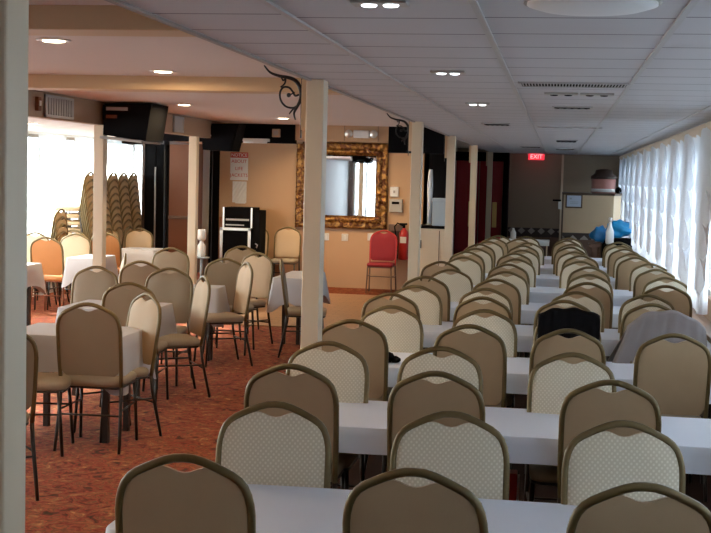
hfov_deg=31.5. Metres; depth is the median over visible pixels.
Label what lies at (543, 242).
folding table
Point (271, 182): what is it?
wall
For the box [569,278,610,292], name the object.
cushion
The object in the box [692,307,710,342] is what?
trim
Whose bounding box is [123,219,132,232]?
chair
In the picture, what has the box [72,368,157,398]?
dining table
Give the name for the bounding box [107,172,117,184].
chair
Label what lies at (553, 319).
jacket
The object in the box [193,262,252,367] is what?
banquet chair
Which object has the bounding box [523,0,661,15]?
dome
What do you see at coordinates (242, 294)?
cushion
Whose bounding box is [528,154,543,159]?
exit sign
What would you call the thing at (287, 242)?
chair backrest
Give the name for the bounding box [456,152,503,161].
trim
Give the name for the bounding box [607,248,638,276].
banquet chair
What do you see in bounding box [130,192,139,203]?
chair
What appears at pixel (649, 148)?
curtain
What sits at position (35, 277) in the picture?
tablecloth
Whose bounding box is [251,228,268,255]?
banquet chair
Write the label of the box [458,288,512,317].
banquet chair
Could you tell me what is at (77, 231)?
banquet chair
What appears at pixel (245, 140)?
strip light
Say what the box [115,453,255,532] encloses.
banquet chair
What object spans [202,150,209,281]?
trim
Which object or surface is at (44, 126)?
ceiling
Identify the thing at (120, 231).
chair
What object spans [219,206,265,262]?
equipment rack
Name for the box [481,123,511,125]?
ceiling vent
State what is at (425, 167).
wall
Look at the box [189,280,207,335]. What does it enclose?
cushion
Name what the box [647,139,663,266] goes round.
curtain
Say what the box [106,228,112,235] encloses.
chair
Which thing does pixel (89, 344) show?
banquet chair
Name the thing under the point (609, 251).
banquet chair
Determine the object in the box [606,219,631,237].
bag
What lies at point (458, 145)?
ceiling
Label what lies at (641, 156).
curtain
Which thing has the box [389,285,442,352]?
banquet chair
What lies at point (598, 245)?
stand
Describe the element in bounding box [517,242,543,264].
banquet chair
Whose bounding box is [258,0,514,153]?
trim
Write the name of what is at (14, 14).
column
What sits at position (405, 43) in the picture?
ceiling
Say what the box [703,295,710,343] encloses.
wall
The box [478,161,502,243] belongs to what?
door
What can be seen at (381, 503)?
banquet chair
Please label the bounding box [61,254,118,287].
tablecloth
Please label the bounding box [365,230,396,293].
chair
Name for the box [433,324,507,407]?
banquet chair
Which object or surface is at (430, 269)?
banquet chair
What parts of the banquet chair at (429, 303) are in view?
frame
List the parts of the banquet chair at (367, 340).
backrest, frame, seat, leg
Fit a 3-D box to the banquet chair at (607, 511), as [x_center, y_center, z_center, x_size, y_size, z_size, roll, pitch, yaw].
[0.853,1.106,3.931,0.457,0.993,0.493,2,4,5]
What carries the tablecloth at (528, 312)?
on the table
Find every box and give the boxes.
[272,129,280,136]
[388,224,402,257]
[389,199,402,211]
[432,198,445,225]
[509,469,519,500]
[591,169,616,193]
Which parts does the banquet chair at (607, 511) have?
backrest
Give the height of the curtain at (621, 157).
1.620 m
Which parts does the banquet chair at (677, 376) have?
frame, backrest, seat, leg, leg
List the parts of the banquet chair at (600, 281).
frame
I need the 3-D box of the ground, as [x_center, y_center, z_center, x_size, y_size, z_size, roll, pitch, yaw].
[4.635,2.368,29.872,300.000,0.100,300.000,2,4,9]
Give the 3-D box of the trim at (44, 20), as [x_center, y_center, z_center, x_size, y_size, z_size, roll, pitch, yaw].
[-1.963,-0.972,4.929,2.715,0.100,0.220,2,4,9]
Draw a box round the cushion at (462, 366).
[401,354,478,389]
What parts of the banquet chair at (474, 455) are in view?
backrest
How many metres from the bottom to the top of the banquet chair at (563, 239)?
0.993 m
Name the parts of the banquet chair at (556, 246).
backrest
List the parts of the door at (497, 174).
push plate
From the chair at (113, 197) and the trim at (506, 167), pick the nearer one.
the chair at (113, 197)
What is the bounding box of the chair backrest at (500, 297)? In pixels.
[462,293,509,308]
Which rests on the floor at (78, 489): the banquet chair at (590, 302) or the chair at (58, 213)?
the banquet chair at (590, 302)
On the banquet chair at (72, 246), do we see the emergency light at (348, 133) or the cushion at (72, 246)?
the cushion at (72, 246)
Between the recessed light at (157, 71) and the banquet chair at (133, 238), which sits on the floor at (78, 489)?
the banquet chair at (133, 238)
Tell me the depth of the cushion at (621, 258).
15.44 m
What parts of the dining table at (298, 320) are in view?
leg, leg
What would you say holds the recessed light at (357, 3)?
in the ceiling at (405, 43)
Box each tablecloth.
[26,323,155,395]
[27,263,46,294]
[55,300,176,336]
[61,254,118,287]
[105,484,576,532]
[122,247,162,266]
[193,284,229,326]
[266,271,330,311]
[339,400,710,474]
[388,352,710,403]
[422,321,710,355]
[450,302,620,327]
[473,285,632,305]
[485,273,614,289]
[540,264,606,273]
[544,256,601,265]
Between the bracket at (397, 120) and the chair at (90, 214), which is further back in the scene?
the chair at (90, 214)
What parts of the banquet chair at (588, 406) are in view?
backrest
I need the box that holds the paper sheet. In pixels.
[232,181,246,203]
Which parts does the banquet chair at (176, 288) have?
frame, leg, seat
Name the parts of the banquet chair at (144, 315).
leg, leg, seat, frame, leg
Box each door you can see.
[144,144,169,247]
[454,161,479,253]
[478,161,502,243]
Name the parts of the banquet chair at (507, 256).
backrest, frame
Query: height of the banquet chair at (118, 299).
0.993 m
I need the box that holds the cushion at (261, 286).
[243,256,270,297]
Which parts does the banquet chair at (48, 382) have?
seat frame, seat, leg, leg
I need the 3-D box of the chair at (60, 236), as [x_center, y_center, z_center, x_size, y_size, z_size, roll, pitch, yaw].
[-4.226,0.002,17.277,0.493,0.993,0.457,2,4,9]
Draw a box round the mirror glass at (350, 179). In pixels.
[325,155,375,216]
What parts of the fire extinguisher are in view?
label plate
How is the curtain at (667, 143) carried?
hanging from the ceiling at (405, 43)
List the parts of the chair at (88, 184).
chair frame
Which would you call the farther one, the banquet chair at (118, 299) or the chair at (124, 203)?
the chair at (124, 203)
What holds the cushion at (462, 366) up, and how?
on the banquet chair at (459, 364)
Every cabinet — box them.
[419,224,444,279]
[561,192,621,257]
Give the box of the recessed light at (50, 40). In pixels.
[36,38,70,42]
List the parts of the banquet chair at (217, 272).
leg, leg, frame, backrest, seat, leg, leg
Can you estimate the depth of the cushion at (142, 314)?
8.84 m
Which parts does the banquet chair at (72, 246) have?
leg, leg, frame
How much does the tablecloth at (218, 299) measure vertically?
0.376 m
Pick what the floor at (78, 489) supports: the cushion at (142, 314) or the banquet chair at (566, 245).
the banquet chair at (566, 245)
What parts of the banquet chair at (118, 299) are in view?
backrest, frame, leg, seat, leg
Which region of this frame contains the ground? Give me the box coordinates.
[29,195,72,235]
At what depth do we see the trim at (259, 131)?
15.68 m
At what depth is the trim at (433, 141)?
15.38 m
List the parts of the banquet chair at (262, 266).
leg, frame, seat, leg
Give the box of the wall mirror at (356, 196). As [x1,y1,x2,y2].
[295,142,388,229]
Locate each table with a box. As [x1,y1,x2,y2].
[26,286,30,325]
[43,372,130,442]
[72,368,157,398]
[206,324,212,360]
[281,305,300,344]
[365,404,710,470]
[509,238,549,255]
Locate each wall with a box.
[29,132,118,296]
[141,141,202,271]
[211,151,219,261]
[218,140,428,289]
[423,148,457,255]
[458,148,619,243]
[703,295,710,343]
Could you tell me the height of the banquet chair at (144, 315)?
0.993 m
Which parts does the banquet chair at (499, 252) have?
frame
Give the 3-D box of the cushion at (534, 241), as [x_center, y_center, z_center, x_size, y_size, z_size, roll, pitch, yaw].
[2.606,-0.200,19.314,0.400,0.448,0.072,2,4,9]
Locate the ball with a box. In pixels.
[615,187,621,193]
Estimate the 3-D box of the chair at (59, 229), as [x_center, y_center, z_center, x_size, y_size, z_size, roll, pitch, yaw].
[-4.236,-0.101,17.272,0.493,0.993,0.457,2,4,9]
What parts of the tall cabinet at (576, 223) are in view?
panel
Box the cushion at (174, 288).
[147,272,189,322]
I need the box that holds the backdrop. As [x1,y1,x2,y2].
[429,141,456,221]
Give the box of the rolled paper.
[426,169,432,224]
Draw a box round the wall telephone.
[553,199,561,208]
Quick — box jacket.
[537,307,599,340]
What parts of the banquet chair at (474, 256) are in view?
frame, backrest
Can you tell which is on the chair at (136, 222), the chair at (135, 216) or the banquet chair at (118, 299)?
the chair at (135, 216)
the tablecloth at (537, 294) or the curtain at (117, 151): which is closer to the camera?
the tablecloth at (537, 294)
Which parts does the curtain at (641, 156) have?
sheer panel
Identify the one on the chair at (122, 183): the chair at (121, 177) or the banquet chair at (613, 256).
the chair at (121, 177)
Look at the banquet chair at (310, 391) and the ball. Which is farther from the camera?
the ball
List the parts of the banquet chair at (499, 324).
frame, seat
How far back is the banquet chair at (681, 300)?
10.77 m
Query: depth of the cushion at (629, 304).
9.84 m
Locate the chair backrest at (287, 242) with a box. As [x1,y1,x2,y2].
[275,229,299,256]
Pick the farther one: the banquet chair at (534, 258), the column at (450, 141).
the column at (450, 141)
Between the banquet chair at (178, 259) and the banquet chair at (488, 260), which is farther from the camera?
the banquet chair at (488, 260)
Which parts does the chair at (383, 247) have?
leg, leg, seat, frame, leg, leg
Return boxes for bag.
[589,225,605,242]
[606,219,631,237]
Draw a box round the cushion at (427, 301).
[392,290,439,324]
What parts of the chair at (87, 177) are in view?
chair frame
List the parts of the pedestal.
stem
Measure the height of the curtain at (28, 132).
1.875 m
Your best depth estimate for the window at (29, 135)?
18.20 m
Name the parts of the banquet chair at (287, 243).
seat, frame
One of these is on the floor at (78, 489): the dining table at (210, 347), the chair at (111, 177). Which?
the dining table at (210, 347)
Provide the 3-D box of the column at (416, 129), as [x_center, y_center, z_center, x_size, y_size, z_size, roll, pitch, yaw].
[0.552,-0.197,12.125,0.130,2.380,0.130,2,4,9]
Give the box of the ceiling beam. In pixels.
[28,74,341,94]
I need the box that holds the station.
[35,97,41,110]
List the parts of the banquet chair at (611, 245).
backrest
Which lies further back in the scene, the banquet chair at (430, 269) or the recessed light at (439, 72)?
the banquet chair at (430, 269)
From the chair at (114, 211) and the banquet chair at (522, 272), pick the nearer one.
the banquet chair at (522, 272)
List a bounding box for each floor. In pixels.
[25,272,710,532]
[224,293,389,328]
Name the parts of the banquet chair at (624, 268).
backrest, frame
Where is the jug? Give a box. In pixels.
[510,228,515,238]
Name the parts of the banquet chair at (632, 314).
backrest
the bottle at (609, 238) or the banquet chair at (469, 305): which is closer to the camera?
the banquet chair at (469, 305)
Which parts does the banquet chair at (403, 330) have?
frame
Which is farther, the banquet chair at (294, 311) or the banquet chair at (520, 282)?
the banquet chair at (294, 311)
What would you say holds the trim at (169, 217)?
attached to the wall partition at (179, 154)
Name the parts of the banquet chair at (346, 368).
frame, leg, seat, seat frame, leg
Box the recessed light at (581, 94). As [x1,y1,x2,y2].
[580,93,613,96]
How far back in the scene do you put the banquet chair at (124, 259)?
12.96 m
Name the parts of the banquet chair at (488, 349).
seat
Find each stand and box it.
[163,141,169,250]
[588,243,600,257]
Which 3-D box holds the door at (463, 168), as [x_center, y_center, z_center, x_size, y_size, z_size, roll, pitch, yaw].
[2.249,-1.042,25.570,0.460,2.200,0.070,2,4,9]
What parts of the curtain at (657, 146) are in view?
sheer panel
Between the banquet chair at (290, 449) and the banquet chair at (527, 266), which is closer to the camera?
the banquet chair at (290, 449)
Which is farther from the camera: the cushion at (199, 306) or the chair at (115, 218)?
the chair at (115, 218)
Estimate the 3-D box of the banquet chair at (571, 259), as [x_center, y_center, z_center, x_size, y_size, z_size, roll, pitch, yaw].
[2.659,0.342,15.059,0.457,0.993,0.493,2,4,6]
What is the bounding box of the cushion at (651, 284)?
[645,281,686,292]
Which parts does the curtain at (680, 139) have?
sheer panel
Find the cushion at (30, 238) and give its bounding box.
[27,235,47,262]
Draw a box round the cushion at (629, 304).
[621,299,670,319]
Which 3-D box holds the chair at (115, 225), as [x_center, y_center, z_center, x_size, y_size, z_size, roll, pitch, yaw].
[-3.804,-0.216,19.012,0.493,0.993,0.457,2,4,9]
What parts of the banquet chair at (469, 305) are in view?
backrest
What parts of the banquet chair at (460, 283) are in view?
frame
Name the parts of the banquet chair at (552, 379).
leg, leg, seat, seat frame, frame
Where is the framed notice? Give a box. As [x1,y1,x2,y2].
[565,194,582,207]
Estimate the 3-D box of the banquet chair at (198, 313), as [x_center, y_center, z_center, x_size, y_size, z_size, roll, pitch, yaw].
[-1.486,0.570,10.457,0.493,0.993,0.457,0,5,-23]
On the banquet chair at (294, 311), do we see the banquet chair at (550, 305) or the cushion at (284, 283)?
the cushion at (284, 283)
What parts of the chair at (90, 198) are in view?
chair frame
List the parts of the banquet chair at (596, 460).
backrest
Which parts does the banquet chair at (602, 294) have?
frame, backrest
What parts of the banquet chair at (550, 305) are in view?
backrest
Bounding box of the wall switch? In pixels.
[390,187,398,196]
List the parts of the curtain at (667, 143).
sheer panel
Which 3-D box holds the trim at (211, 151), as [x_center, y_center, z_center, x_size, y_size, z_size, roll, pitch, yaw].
[-2.432,-0.887,21.090,0.050,2.300,0.060,2,4,9]
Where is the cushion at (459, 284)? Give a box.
[431,273,470,320]
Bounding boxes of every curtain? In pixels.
[27,132,28,233]
[38,133,66,239]
[73,137,93,226]
[107,139,127,178]
[133,144,141,207]
[618,155,623,213]
[620,153,627,237]
[624,150,634,237]
[628,149,638,251]
[634,146,645,255]
[640,143,653,261]
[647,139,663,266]
[656,134,675,273]
[666,129,689,281]
[679,122,708,314]
[696,121,710,295]
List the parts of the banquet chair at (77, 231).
frame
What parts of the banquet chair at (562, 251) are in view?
backrest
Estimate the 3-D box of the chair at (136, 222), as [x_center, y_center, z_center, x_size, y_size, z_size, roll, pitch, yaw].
[-3.659,-0.278,19.918,0.493,0.993,0.457,2,4,9]
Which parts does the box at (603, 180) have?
lid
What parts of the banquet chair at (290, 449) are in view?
backrest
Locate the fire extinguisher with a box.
[394,222,408,259]
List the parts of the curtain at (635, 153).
sheer panel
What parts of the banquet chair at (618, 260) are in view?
frame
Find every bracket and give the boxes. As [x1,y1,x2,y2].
[264,65,301,137]
[386,113,408,155]
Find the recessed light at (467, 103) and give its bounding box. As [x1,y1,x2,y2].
[465,102,489,105]
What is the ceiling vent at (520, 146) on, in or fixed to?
in the ceiling at (405, 43)
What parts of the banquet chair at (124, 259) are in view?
frame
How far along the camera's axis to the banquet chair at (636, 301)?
9.84 m
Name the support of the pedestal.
on the floor at (342, 306)
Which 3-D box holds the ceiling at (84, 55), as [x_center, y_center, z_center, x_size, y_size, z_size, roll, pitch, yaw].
[-1.167,-1.396,9.939,2.790,0.080,26.400,2,4,9]
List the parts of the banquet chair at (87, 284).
frame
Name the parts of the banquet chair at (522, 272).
backrest, frame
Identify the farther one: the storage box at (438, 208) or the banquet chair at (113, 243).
the storage box at (438, 208)
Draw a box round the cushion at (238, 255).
[225,249,256,263]
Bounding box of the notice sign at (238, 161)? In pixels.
[230,152,247,179]
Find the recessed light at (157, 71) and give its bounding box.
[150,70,176,72]
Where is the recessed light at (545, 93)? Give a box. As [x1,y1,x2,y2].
[544,92,577,95]
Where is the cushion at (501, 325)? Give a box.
[456,315,513,356]
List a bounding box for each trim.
[28,90,227,137]
[29,5,195,36]
[105,0,482,149]
[120,123,296,143]
[168,216,187,218]
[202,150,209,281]
[208,150,212,263]
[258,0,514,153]
[388,126,444,153]
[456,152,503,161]
[468,0,545,153]
[501,153,509,237]
[507,227,558,237]
[507,236,558,255]
[559,154,563,239]
[577,0,699,154]
[608,105,710,155]
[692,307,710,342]
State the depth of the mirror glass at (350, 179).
20.60 m
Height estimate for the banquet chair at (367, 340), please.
0.993 m
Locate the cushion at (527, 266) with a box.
[504,262,533,286]
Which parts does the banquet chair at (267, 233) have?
frame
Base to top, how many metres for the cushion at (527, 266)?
0.448 m
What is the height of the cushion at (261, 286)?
0.448 m
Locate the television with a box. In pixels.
[100,103,168,144]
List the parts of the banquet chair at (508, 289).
frame, backrest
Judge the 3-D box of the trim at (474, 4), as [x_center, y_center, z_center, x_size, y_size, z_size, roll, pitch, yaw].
[1.533,-1.285,11.086,0.022,0.008,29.500,2,4,9]
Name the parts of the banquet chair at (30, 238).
leg, frame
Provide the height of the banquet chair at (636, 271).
0.993 m
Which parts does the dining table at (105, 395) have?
leg, leg, leg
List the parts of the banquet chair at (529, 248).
backrest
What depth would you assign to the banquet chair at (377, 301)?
9.42 m
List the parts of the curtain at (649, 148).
sheer panel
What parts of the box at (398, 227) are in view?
lid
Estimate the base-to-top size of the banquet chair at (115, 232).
0.993 m
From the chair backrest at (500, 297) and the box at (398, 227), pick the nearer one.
the chair backrest at (500, 297)
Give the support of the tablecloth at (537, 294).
on the table
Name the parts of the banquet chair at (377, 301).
backrest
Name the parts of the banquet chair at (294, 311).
leg, frame, seat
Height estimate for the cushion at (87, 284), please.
0.448 m
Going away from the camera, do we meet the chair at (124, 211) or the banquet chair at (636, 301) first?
the banquet chair at (636, 301)
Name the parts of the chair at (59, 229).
chair frame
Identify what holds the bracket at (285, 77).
attached to the column at (314, 99)
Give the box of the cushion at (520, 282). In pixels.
[489,275,526,304]
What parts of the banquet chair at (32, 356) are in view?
seat, backrest, frame, leg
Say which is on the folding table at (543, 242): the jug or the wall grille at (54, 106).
the jug
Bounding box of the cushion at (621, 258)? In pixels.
[615,256,641,274]
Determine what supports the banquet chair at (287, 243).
on the floor at (78, 489)
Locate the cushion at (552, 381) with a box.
[531,360,611,413]
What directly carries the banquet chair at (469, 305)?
on the floor at (78, 489)
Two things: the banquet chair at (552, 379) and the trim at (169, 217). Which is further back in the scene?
the trim at (169, 217)
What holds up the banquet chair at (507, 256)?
on the floor at (78, 489)
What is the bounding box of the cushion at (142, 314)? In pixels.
[128,298,157,364]
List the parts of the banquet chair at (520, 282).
frame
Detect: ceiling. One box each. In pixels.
[28,0,465,143]
[28,117,303,143]
[121,0,710,155]
[456,144,468,147]
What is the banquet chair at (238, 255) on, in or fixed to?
on the floor at (78, 489)
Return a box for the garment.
[607,310,706,363]
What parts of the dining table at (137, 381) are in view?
leg, leg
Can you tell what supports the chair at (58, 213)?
on the chair at (59, 221)
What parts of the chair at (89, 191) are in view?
chair frame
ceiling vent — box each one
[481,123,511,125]
[518,81,630,87]
[520,146,540,147]
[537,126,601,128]
[552,106,592,109]
[555,140,577,142]
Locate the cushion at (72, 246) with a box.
[61,236,88,268]
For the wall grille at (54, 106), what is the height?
0.178 m
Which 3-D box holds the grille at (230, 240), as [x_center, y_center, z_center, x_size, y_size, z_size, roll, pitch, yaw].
[-1.923,-0.272,20.131,0.380,0.520,0.012,2,4,9]
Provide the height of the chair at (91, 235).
0.993 m
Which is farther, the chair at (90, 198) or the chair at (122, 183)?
the chair at (122, 183)
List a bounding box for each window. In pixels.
[28,133,40,235]
[66,137,76,197]
[128,144,134,172]
[708,220,710,295]
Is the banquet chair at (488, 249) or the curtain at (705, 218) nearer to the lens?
the curtain at (705, 218)
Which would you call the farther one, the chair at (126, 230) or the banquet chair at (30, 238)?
the chair at (126, 230)
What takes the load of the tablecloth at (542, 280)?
on the table
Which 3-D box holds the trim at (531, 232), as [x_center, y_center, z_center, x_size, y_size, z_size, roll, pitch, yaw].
[3.661,-0.696,25.743,1.100,0.180,0.030,2,4,9]
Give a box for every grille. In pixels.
[44,94,73,119]
[173,116,183,132]
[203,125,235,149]
[223,233,246,257]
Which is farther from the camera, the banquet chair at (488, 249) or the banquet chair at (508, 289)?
the banquet chair at (488, 249)
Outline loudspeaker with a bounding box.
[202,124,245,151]
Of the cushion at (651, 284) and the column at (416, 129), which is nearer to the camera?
the cushion at (651, 284)
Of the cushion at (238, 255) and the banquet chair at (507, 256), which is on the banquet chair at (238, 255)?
the cushion at (238, 255)
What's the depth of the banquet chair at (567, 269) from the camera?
13.76 m
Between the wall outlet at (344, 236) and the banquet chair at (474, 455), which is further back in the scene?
the wall outlet at (344, 236)
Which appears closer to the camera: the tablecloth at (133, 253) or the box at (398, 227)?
the tablecloth at (133, 253)
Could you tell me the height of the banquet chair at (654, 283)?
0.993 m
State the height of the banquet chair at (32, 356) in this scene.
0.993 m
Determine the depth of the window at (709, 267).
11.65 m
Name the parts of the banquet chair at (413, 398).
backrest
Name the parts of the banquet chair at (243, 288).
leg, leg, seat frame, seat, leg, frame, leg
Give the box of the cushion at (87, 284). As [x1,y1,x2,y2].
[73,270,115,302]
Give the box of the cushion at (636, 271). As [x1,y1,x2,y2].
[631,267,661,290]
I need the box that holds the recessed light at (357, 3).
[350,0,409,7]
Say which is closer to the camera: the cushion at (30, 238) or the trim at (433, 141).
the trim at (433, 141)
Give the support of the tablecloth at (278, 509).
on the table
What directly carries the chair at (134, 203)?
on the chair at (134, 210)
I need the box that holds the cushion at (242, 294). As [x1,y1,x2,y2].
[233,266,250,313]
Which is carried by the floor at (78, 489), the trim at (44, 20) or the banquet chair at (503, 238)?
the banquet chair at (503, 238)
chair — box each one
[26,334,38,500]
[27,232,50,309]
[29,372,73,456]
[30,236,70,310]
[36,224,68,294]
[37,231,69,304]
[46,229,85,301]
[47,233,90,309]
[50,209,66,237]
[52,216,67,289]
[52,266,118,372]
[53,302,137,454]
[55,172,93,232]
[60,224,92,287]
[60,232,92,297]
[66,179,92,231]
[67,186,92,226]
[68,193,92,232]
[73,292,161,442]
[83,201,92,232]
[84,208,92,234]
[86,216,92,236]
[90,232,121,273]
[99,282,168,406]
[106,207,110,217]
[106,214,111,223]
[106,221,111,230]
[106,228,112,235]
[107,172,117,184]
[108,179,118,190]
[109,186,118,198]
[109,193,119,205]
[110,199,120,211]
[111,206,120,218]
[111,213,121,225]
[112,220,122,229]
[112,229,119,275]
[115,227,122,247]
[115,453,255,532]
[118,172,127,183]
[118,253,126,281]
[119,179,128,191]
[119,186,129,197]
[119,260,174,363]
[120,192,129,203]
[121,199,130,211]
[121,206,131,217]
[122,212,131,223]
[122,226,132,247]
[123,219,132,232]
[124,228,153,247]
[128,172,137,183]
[129,179,138,190]
[130,185,138,197]
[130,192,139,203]
[131,198,140,210]
[131,205,140,216]
[132,212,140,222]
[132,267,192,385]
[133,218,141,228]
[142,275,210,397]
[151,247,189,329]
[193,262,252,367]
[203,258,254,355]
[213,245,258,333]
[215,252,272,344]
[215,401,331,487]
[244,363,344,488]
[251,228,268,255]
[271,227,300,276]
[278,258,326,357]
[285,341,368,489]
[322,319,388,472]
[342,468,487,532]
[359,305,423,398]
[361,292,419,317]
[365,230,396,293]
[387,371,484,471]
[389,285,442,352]
[390,411,509,499]
[397,346,482,396]
[402,276,449,321]
[420,261,460,347]
[425,269,472,348]
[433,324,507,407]
[445,256,482,284]
[449,251,484,321]
[452,309,517,468]
[453,296,512,322]
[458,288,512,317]
[462,248,492,272]
[464,243,495,267]
[472,278,520,356]
[475,241,503,262]
[482,238,508,254]
[485,271,528,357]
[487,263,529,357]
[488,235,510,242]
[496,253,532,324]
[499,258,535,324]
[505,238,532,249]
[507,245,539,259]
[510,249,539,274]
[516,236,539,245]
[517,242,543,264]
[524,328,605,489]
[524,352,616,501]
[533,299,590,335]
[533,325,600,343]
[551,240,579,263]
[551,291,604,331]
[553,247,585,274]
[555,237,582,246]
[556,244,587,255]
[556,251,586,275]
[557,379,661,503]
[559,260,596,288]
[561,255,598,268]
[561,420,685,505]
[563,282,612,360]
[566,266,610,285]
[566,274,612,359]
[566,482,710,532]
[602,242,632,265]
[603,245,631,267]
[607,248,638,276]
[612,253,647,328]
[613,257,653,328]
[618,294,674,332]
[619,303,671,339]
[629,263,666,290]
[630,358,702,483]
[633,269,674,296]
[633,333,710,501]
[640,285,692,317]
[642,277,686,293]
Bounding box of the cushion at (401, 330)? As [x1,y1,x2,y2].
[364,311,419,352]
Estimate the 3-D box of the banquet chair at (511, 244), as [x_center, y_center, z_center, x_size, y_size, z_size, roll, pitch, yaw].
[2.423,0.069,18.733,0.457,0.993,0.493,2,4,9]
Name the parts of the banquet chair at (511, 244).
backrest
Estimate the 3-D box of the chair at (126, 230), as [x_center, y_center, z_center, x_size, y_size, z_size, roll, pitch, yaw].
[-3.722,-0.145,19.470,0.493,0.993,0.457,2,4,9]
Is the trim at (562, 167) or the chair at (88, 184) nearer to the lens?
the chair at (88, 184)
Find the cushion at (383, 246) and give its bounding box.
[371,232,395,260]
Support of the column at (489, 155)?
on the floor at (78, 489)
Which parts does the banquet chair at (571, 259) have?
backrest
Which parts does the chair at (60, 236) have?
chair frame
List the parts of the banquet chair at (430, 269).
backrest, frame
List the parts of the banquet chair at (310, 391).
backrest, seat, leg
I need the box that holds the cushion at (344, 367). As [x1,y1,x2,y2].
[290,348,364,402]
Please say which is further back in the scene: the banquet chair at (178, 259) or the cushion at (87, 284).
the banquet chair at (178, 259)
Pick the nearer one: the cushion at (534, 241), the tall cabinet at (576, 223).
the cushion at (534, 241)
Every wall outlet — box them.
[324,233,328,239]
[341,234,347,240]
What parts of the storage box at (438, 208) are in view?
lid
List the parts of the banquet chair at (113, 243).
backrest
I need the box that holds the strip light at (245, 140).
[242,138,269,143]
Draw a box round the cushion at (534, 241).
[516,239,537,244]
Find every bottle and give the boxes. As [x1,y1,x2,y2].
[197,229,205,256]
[605,217,613,243]
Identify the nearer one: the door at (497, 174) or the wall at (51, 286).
the wall at (51, 286)
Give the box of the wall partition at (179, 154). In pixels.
[168,144,188,253]
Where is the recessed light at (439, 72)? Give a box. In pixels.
[430,70,465,74]
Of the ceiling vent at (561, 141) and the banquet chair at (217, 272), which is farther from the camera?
the ceiling vent at (561, 141)
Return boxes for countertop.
[421,224,444,228]
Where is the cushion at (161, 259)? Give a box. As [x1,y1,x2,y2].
[153,251,186,273]
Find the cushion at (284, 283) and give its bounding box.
[282,262,288,305]
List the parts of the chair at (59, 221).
chair frame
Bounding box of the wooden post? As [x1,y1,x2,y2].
[218,217,222,258]
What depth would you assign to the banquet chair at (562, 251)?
16.61 m
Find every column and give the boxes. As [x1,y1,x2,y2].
[0,0,28,532]
[92,125,106,271]
[186,136,198,326]
[300,79,327,349]
[408,121,423,279]
[444,136,455,265]
[468,145,477,246]
[485,152,492,239]
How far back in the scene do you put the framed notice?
22.60 m
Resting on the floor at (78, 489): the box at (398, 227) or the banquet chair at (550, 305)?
the banquet chair at (550, 305)
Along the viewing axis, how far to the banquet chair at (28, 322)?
14.73 m
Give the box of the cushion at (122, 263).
[118,257,123,281]
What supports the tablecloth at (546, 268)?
on the table
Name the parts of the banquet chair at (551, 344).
backrest, frame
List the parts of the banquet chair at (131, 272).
backrest, frame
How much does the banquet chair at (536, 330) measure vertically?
0.993 m
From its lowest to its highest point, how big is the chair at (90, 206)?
0.993 m
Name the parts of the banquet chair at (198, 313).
leg, seat, seat frame, leg, frame, leg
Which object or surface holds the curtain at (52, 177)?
hanging from the ceiling at (44, 126)
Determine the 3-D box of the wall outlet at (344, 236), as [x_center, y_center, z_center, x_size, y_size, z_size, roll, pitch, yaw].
[-0.175,-0.478,20.689,0.110,0.120,0.020,2,4,9]
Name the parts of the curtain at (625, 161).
sheer panel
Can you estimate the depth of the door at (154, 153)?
19.94 m
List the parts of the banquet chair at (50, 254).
leg, backrest, frame, seat, leg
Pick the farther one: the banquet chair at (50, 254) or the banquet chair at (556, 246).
the banquet chair at (556, 246)
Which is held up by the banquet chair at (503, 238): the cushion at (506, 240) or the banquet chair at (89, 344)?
the cushion at (506, 240)
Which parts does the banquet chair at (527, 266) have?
frame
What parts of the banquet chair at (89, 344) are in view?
leg, leg, backrest, frame, seat, seat frame, leg, leg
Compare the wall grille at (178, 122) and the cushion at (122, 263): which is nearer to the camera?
the cushion at (122, 263)
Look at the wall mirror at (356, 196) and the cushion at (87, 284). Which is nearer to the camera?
the cushion at (87, 284)
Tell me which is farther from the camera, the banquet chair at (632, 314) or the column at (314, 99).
the banquet chair at (632, 314)
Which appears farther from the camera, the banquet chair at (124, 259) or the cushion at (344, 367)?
the banquet chair at (124, 259)
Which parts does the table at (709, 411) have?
leg, leg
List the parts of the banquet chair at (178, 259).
frame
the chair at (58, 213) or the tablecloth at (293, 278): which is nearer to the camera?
the tablecloth at (293, 278)
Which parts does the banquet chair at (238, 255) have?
frame, leg, leg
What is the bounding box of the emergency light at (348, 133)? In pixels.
[345,130,377,137]
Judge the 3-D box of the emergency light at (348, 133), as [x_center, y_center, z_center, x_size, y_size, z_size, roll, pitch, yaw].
[0.075,-1.626,15.462,0.410,0.100,0.075,2,4,9]
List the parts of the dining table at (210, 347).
leg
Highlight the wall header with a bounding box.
[295,125,388,141]
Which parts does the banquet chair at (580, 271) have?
backrest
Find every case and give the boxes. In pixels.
[388,352,400,362]
[601,238,631,257]
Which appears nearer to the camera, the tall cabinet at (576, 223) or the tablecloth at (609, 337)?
the tablecloth at (609, 337)
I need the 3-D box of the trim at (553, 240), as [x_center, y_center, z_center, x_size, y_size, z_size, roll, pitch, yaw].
[3.651,-0.263,25.777,1.100,0.690,0.025,2,4,9]
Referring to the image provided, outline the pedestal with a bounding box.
[197,256,209,276]
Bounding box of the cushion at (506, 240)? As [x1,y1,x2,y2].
[490,238,508,242]

